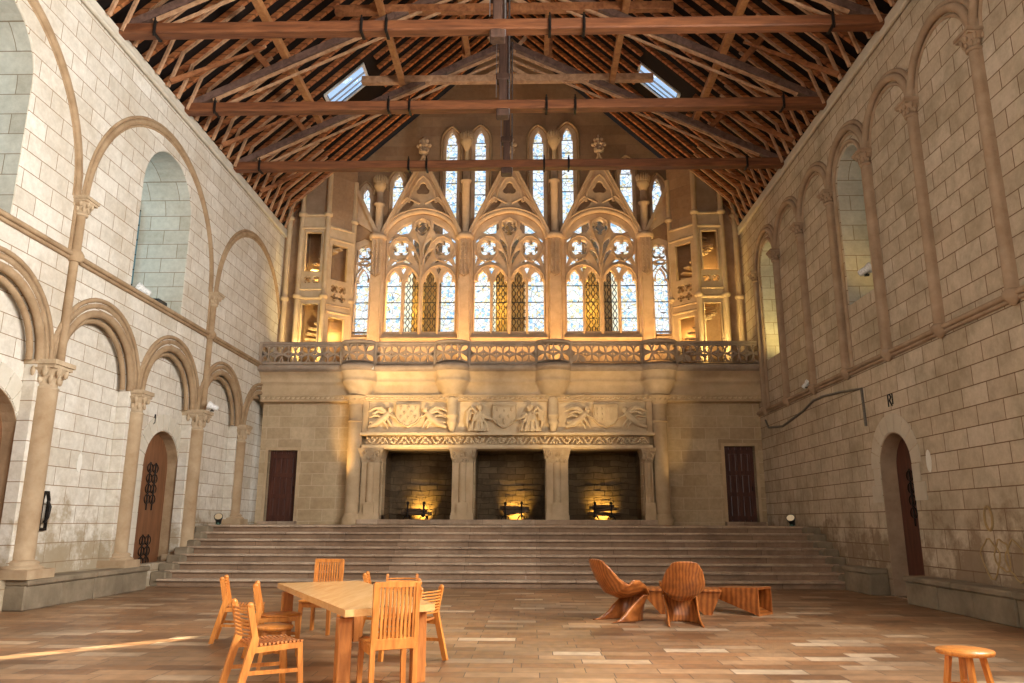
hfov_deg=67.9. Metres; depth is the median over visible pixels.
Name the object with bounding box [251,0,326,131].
purlin
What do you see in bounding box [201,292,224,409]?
shaft
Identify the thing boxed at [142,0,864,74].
couple
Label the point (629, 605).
lounge chair
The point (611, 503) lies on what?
andiron
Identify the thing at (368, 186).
window
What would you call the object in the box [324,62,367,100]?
window
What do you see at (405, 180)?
window
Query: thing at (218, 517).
floodlight
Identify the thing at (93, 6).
trim
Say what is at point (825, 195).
shaft
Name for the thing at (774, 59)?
couple
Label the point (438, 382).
balcony
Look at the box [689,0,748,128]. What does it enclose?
purlin
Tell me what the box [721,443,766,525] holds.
door
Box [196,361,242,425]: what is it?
blind arch
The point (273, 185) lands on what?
brace
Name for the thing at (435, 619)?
chair
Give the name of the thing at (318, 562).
chair
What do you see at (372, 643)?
chair
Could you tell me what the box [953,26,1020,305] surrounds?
shaft
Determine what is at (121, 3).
couple
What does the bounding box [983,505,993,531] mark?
ring mark
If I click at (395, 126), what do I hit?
couple
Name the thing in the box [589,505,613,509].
log
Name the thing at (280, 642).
chair
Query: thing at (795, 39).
couple
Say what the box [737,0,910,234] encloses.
trim
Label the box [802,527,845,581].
kerb
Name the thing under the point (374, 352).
gallery balustrade
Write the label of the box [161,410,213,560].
column
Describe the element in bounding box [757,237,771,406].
arch
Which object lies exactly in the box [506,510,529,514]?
log
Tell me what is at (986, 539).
mason mark
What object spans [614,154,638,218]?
window
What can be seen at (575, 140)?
window
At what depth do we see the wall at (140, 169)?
16.86 m
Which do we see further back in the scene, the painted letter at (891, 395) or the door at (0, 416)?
the painted letter at (891, 395)
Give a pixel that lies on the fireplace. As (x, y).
(553, 427)
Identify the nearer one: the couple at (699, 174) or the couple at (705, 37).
the couple at (705, 37)
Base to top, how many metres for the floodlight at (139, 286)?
0.329 m
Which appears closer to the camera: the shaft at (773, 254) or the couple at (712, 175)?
the shaft at (773, 254)
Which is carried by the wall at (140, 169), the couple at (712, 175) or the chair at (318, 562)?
the couple at (712, 175)
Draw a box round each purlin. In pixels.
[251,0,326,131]
[374,0,405,86]
[458,0,470,56]
[544,0,550,55]
[609,0,630,84]
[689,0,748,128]
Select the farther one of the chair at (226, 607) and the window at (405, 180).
the window at (405, 180)
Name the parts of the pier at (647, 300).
cap moulding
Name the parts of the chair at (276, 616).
leg, leg, rail, rail, seat, leg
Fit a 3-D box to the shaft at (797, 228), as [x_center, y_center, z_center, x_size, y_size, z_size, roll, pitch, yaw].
[8.231,-0.954,21.283,0.438,4.930,0.438,0,-13,1]
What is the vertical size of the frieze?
0.520 m
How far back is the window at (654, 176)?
29.46 m
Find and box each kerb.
[149,526,213,585]
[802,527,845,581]
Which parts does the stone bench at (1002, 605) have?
seat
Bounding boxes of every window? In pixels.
[131,210,140,285]
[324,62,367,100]
[351,239,371,334]
[359,180,375,218]
[380,207,457,339]
[386,172,408,215]
[439,125,462,223]
[469,124,491,225]
[470,206,546,339]
[526,124,549,224]
[556,121,579,229]
[560,206,641,339]
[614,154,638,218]
[637,62,680,97]
[648,171,664,215]
[652,237,671,333]
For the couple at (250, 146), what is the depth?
24.18 m
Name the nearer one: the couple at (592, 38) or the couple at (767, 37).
the couple at (767, 37)
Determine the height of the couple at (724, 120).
8.744 m
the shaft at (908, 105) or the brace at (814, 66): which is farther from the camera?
the brace at (814, 66)
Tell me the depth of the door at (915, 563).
16.38 m
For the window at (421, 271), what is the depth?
28.95 m
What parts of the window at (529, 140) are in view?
hood moulding, clear pane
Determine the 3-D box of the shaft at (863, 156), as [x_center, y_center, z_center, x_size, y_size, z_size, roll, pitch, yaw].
[8.130,-1.971,16.982,0.438,4.930,0.438,0,-13,1]
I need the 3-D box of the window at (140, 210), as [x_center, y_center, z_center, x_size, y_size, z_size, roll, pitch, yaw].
[-10.138,-2.868,19.286,0.046,3.900,2.560,0,-13,1]
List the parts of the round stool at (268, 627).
leg, seat, leg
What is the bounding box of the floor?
[0,586,1023,682]
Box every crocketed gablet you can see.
[381,136,461,233]
[468,138,549,233]
[560,135,641,233]
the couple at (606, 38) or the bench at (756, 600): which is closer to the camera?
the bench at (756, 600)
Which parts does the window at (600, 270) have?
arch moulding, lattice pane, sill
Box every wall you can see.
[0,0,284,611]
[254,403,767,525]
[302,38,722,364]
[740,0,1023,598]
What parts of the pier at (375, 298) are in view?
cap moulding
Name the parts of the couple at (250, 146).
wall post, wall post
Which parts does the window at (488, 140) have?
clear pane, hood moulding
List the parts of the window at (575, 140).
hood moulding, clear pane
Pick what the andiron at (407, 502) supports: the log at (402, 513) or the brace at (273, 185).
the log at (402, 513)
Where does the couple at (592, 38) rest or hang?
on the wall at (140, 169)
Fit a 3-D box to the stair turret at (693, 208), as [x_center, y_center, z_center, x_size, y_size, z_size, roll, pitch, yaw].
[7.114,-2.889,28.068,2.670,8.330,1.245,0,-13,1]
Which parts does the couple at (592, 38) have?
wall post, wall post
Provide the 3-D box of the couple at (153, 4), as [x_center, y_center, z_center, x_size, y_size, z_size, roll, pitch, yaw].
[-0.299,-10.878,18.175,18.688,8.744,0.100,0,-13,1]
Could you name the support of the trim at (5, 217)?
attached to the wall at (140, 169)
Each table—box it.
[277,581,434,682]
[647,586,720,614]
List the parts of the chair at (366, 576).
leg, leg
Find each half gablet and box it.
[357,187,377,232]
[645,185,666,230]
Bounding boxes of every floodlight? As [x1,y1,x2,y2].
[135,283,151,295]
[206,401,218,411]
[214,513,222,524]
[786,514,795,525]
[802,379,808,388]
[858,262,871,276]
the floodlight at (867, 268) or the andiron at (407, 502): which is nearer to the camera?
the floodlight at (867, 268)
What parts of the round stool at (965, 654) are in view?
leg, leg, seat, leg, leg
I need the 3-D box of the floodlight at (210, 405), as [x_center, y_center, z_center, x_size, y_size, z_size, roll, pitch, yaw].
[-8.290,1.795,21.073,0.328,0.277,0.228,3,-14,-14]
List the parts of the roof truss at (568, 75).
steel rod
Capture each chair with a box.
[208,575,264,643]
[218,598,302,682]
[241,581,300,658]
[298,559,344,634]
[356,581,420,682]
[362,571,398,630]
[375,578,421,651]
[378,584,447,661]
[386,574,418,631]
[588,559,649,622]
[659,561,704,627]
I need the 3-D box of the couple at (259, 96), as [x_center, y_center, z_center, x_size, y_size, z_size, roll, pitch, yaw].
[-0.186,-9.739,22.991,18.688,8.744,0.100,0,-13,1]
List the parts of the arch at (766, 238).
roll moulding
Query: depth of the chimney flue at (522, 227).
30.20 m
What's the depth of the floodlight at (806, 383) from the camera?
21.04 m
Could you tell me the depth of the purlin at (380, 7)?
22.37 m
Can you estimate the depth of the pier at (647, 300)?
28.34 m
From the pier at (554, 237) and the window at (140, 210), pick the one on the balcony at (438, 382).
the pier at (554, 237)
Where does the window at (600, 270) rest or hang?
in the wall at (589, 125)
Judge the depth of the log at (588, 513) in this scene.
26.15 m
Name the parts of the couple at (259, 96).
wall post, wall post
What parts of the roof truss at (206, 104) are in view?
steel rod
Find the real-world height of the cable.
1.123 m
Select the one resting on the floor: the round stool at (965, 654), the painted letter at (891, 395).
the round stool at (965, 654)
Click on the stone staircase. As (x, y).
(451, 556)
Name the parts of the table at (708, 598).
leg, leg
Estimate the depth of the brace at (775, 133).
22.24 m
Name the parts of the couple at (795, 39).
wall post, wall post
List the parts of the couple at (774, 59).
wall post, wall post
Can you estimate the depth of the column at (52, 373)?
13.92 m
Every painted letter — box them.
[39,491,51,530]
[887,393,893,406]
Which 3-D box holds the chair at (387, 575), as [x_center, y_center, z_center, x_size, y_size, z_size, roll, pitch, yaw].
[-1.527,3.626,10.408,0.465,0.838,0.654,1,-13,-5]
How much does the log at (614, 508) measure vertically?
0.188 m
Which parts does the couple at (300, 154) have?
wall post, wall post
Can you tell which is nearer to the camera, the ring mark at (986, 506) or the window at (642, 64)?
the ring mark at (986, 506)
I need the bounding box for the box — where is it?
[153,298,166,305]
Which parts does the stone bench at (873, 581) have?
seat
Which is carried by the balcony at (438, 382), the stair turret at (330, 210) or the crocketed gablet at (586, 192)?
the stair turret at (330, 210)
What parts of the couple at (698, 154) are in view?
wall post, wall post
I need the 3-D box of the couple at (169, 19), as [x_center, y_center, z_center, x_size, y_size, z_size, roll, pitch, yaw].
[-0.286,-10.751,18.710,18.688,8.744,0.100,0,-13,1]
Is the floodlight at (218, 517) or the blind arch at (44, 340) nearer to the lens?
the blind arch at (44, 340)
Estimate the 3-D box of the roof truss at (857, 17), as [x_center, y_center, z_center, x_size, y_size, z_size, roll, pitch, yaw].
[-0.310,-10.111,17.575,17.500,7.144,0.364,0,-13,1]
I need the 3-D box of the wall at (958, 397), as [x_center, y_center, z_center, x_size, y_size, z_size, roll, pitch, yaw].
[8.760,-1.860,11.052,1.413,12.250,35.300,0,-13,1]
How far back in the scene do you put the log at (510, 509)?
26.25 m
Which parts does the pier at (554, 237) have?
cap moulding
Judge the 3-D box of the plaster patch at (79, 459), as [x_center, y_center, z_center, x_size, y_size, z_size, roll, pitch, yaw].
[-9.067,2.430,15.973,0.017,0.630,0.180,0,-13,1]
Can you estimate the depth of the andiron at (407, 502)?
26.18 m
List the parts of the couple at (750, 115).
wall post, wall post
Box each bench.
[1,566,149,611]
[718,586,772,616]
[841,565,889,595]
[903,576,1023,628]
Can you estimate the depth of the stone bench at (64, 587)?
14.64 m
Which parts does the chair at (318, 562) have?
leg, seat, leg, leg, rail, leg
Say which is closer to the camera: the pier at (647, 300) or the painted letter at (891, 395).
the painted letter at (891, 395)
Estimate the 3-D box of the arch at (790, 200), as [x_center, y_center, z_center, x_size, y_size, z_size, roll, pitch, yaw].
[8.289,-3.725,23.057,0.180,1.251,2.489,0,-13,1]
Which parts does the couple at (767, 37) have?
wall post, wall post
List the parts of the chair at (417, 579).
rail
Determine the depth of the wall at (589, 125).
29.73 m
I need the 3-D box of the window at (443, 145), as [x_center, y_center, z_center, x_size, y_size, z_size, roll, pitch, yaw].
[-2.375,-6.369,29.773,0.898,4.480,0.324,0,-13,1]
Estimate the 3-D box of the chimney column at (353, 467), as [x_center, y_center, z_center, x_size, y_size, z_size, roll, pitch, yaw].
[-5.295,3.956,25.474,0.880,4.230,0.880,0,-13,1]
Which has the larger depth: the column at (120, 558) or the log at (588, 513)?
the log at (588, 513)
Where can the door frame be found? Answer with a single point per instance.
(282, 499)
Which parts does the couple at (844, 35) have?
wall post, wall post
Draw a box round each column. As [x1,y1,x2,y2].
[0,359,75,579]
[96,390,154,567]
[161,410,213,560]
[220,425,252,524]
[340,395,366,524]
[648,395,673,524]
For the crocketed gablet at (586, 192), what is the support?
attached to the wall at (589, 125)
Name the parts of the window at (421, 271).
sill, lattice pane, arch moulding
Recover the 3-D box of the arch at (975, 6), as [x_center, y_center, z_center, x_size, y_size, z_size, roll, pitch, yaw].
[8.039,-6.257,12.365,0.180,1.261,2.509,0,-13,1]
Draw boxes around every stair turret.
[276,172,358,361]
[665,169,748,362]
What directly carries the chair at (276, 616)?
on the floor
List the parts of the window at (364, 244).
clear pane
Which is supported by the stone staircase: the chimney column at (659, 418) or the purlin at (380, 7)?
the chimney column at (659, 418)
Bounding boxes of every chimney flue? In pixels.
[411,223,442,331]
[496,222,524,330]
[581,221,612,330]
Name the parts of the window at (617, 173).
clear pane, hood moulding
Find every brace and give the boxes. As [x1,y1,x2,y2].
[169,46,265,83]
[221,115,297,147]
[259,160,327,192]
[692,157,760,189]
[717,111,793,142]
[743,41,838,77]
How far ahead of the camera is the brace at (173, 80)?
19.41 m
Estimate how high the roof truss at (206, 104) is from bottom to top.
7.144 m
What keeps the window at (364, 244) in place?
in the wall at (589, 125)
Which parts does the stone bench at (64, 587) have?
seat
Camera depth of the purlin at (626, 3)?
22.25 m
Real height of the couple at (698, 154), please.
8.744 m
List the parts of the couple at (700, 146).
wall post, wall post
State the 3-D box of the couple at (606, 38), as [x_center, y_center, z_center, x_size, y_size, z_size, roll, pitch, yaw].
[-0.124,-9.107,25.666,18.688,8.744,0.100,0,-13,1]
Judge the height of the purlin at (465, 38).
0.160 m
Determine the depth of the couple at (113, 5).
16.33 m
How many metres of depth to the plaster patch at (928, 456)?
14.90 m
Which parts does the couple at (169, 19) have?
wall post, wall post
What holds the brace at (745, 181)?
attached to the couple at (592, 38)
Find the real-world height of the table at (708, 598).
0.430 m
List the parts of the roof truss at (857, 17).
steel rod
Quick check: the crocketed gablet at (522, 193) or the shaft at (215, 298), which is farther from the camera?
the crocketed gablet at (522, 193)
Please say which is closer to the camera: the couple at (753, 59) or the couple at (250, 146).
the couple at (753, 59)
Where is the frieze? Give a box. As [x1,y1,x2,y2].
[360,433,654,449]
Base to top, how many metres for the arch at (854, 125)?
1.261 m
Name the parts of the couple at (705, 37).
wall post, wall post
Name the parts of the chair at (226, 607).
leg, leg, rail, rail, seat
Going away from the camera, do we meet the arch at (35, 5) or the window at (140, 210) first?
the arch at (35, 5)
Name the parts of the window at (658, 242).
clear pane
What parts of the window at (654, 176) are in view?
hood moulding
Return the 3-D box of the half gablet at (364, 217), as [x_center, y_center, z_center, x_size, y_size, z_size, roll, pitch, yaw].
[-5.534,-4.915,29.265,1.074,2.073,0.285,0,-13,1]
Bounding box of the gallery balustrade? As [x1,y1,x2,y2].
[258,338,758,364]
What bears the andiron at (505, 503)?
on the fireplace
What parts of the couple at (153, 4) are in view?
wall post, wall post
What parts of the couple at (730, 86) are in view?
wall post, wall post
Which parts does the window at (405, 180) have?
hood moulding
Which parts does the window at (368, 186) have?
hood moulding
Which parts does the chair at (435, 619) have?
leg, rail, seat, rail, leg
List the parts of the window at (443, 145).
hood moulding, clear pane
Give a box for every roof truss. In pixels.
[115,0,887,43]
[182,0,829,119]
[231,0,786,176]
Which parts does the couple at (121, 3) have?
wall post, wall post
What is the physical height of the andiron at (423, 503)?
0.620 m
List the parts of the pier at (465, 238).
cap moulding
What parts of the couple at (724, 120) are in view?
wall post, wall post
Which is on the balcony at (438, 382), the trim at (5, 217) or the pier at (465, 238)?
the pier at (465, 238)
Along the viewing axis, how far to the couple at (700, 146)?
27.08 m
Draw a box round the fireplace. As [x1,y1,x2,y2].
[356,397,657,524]
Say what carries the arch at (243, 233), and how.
attached to the wall at (140, 169)
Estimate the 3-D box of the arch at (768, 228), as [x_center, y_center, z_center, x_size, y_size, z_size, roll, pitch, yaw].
[8.338,-3.220,25.161,0.180,1.236,2.459,0,-13,1]
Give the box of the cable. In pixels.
[764,388,866,427]
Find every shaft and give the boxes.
[56,195,99,361]
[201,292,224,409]
[747,271,768,415]
[766,249,789,405]
[789,222,816,394]
[817,189,850,379]
[851,148,892,361]
[894,96,945,337]
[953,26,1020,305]
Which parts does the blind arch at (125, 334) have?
roll moulding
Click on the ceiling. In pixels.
(368, 93)
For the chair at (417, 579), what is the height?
0.838 m
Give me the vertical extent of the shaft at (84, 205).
3.430 m
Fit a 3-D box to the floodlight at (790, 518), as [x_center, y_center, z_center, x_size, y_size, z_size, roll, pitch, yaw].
[7.763,4.974,21.126,0.247,0.333,0.355,-7,-15,29]
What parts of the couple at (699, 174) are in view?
wall post, wall post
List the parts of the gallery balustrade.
post, panel, post, panel, post, panel, post, panel, post, panel, hand rail, post, panel, post, panel, post, panel, post, panel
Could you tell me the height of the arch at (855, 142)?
5.530 m
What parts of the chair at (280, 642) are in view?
leg, leg, rail, seat, rail, leg, leg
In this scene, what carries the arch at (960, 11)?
attached to the wall at (958, 397)
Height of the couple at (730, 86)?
8.744 m
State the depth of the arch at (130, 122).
18.32 m
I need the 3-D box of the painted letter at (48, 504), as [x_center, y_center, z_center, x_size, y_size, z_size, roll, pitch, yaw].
[-9.014,3.280,14.743,0.164,0.750,0.240,0,-13,1]
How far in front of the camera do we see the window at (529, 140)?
29.81 m
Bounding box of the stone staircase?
[156,524,845,589]
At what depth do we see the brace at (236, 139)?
22.59 m
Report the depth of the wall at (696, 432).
25.68 m
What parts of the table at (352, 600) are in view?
leg, leg, leg, leg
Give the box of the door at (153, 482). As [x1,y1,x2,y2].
[133,433,166,563]
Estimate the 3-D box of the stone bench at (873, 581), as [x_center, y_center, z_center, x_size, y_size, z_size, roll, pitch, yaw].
[7.985,5.394,17.208,0.480,0.558,1.370,0,-13,1]
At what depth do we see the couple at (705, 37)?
21.94 m
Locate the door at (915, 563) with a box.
[896,438,924,575]
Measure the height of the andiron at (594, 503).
0.620 m
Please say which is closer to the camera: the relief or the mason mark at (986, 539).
the mason mark at (986, 539)
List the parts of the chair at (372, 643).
leg, leg, seat, rail, rail, leg, leg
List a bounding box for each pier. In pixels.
[365,175,387,364]
[456,130,474,360]
[546,129,563,359]
[635,172,656,361]
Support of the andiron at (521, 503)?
on the fireplace
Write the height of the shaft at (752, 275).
4.930 m
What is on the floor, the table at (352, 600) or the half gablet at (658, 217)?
the table at (352, 600)
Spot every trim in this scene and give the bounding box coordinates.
[0,208,261,366]
[81,0,286,237]
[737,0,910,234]
[757,285,1023,416]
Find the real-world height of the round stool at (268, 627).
0.445 m
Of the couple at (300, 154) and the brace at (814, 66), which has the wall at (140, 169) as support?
the couple at (300, 154)
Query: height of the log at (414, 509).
0.133 m
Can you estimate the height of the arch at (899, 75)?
1.236 m
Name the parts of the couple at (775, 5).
wall post, wall post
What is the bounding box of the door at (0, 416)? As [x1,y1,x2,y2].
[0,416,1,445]
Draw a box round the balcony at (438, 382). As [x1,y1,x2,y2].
[257,362,761,402]
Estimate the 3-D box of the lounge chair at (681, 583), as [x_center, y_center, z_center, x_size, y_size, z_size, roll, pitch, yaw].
[2.657,3.907,11.861,0.703,0.964,0.919,-1,-13,5]
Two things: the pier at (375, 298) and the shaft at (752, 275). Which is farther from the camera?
the pier at (375, 298)
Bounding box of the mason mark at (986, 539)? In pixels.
[980,538,1023,583]
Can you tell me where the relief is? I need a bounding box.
[362,401,652,432]
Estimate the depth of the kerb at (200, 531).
19.22 m
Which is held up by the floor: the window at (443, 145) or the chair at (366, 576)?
the chair at (366, 576)
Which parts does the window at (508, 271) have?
sill, lattice pane, arch moulding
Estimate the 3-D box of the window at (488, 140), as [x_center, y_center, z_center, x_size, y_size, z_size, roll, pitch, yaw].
[-1.245,-6.406,29.755,0.942,4.550,0.324,0,-13,1]
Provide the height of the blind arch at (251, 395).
1.687 m
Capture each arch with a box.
[0,246,53,360]
[27,0,82,194]
[49,298,139,390]
[81,116,213,291]
[136,335,199,410]
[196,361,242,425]
[214,229,280,324]
[241,383,263,424]
[753,224,777,270]
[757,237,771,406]
[773,196,801,248]
[796,161,831,221]
[826,119,868,188]
[832,138,881,367]
[862,68,914,147]
[906,0,978,95]
[968,0,982,25]
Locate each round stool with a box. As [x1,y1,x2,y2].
[256,623,293,670]
[935,645,995,682]
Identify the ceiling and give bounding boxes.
[97,0,892,225]
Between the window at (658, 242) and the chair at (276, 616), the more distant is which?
the window at (658, 242)
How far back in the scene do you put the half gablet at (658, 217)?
28.96 m
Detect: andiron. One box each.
[403,501,410,518]
[419,502,427,518]
[501,502,509,519]
[517,502,525,519]
[591,502,599,519]
[607,502,615,519]
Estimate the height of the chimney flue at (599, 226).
14.400 m
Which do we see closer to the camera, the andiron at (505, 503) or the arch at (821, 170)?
the arch at (821, 170)
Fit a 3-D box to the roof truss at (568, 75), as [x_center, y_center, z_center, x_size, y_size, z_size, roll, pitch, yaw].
[-0.158,-8.571,24.094,17.500,7.144,0.364,0,-13,1]
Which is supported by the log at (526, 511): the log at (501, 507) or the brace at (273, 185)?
the log at (501, 507)
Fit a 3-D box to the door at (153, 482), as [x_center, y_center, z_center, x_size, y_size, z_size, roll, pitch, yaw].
[-9.297,4.169,19.268,0.118,3.800,1.900,0,-13,1]
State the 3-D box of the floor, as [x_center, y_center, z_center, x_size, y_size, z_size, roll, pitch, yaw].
[-0.552,3.019,5.388,20.400,0.300,26.100,0,-13,1]
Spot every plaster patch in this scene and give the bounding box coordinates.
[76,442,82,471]
[926,450,931,471]
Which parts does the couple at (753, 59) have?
wall post, wall post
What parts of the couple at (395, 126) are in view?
wall post, wall post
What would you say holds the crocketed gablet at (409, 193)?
attached to the wall at (589, 125)
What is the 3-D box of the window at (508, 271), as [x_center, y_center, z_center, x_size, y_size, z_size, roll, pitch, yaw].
[-0.107,-2.590,28.759,3.108,5.249,0.456,0,-13,1]
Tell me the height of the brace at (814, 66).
1.619 m
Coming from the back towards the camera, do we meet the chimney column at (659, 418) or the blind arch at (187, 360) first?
the chimney column at (659, 418)
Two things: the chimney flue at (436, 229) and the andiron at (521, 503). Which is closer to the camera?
the andiron at (521, 503)
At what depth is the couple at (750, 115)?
23.59 m
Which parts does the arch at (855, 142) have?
roll moulding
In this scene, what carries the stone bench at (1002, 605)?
on the floor
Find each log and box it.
[401,512,431,514]
[404,508,426,511]
[500,506,528,509]
[503,509,526,512]
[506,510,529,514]
[587,512,619,515]
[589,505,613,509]
[593,507,618,511]
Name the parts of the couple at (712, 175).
wall post, wall post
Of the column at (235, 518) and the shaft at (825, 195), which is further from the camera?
the column at (235, 518)
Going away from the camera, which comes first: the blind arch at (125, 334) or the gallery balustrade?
the blind arch at (125, 334)
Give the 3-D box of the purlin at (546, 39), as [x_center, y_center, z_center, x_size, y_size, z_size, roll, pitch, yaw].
[0.922,-10.881,16.862,0.160,0.160,16.100,0,-13,1]
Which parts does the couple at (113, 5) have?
wall post, wall post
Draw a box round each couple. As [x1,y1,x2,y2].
[96,0,894,15]
[105,0,896,30]
[130,5,875,61]
[131,0,882,46]
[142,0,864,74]
[152,0,855,86]
[162,0,846,98]
[172,0,837,109]
[182,0,829,120]
[192,0,819,130]
[199,0,814,140]
[207,0,807,149]
[214,0,800,158]
[222,0,794,166]
[228,16,788,174]
[242,0,776,189]
[247,0,771,196]
[247,2,771,182]
[254,0,765,202]
[260,14,762,209]
[265,2,757,215]
[271,15,752,221]
[276,35,748,227]
[281,36,744,226]
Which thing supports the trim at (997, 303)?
attached to the wall at (958, 397)
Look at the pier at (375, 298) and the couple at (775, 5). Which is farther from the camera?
the pier at (375, 298)
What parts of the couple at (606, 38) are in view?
wall post, wall post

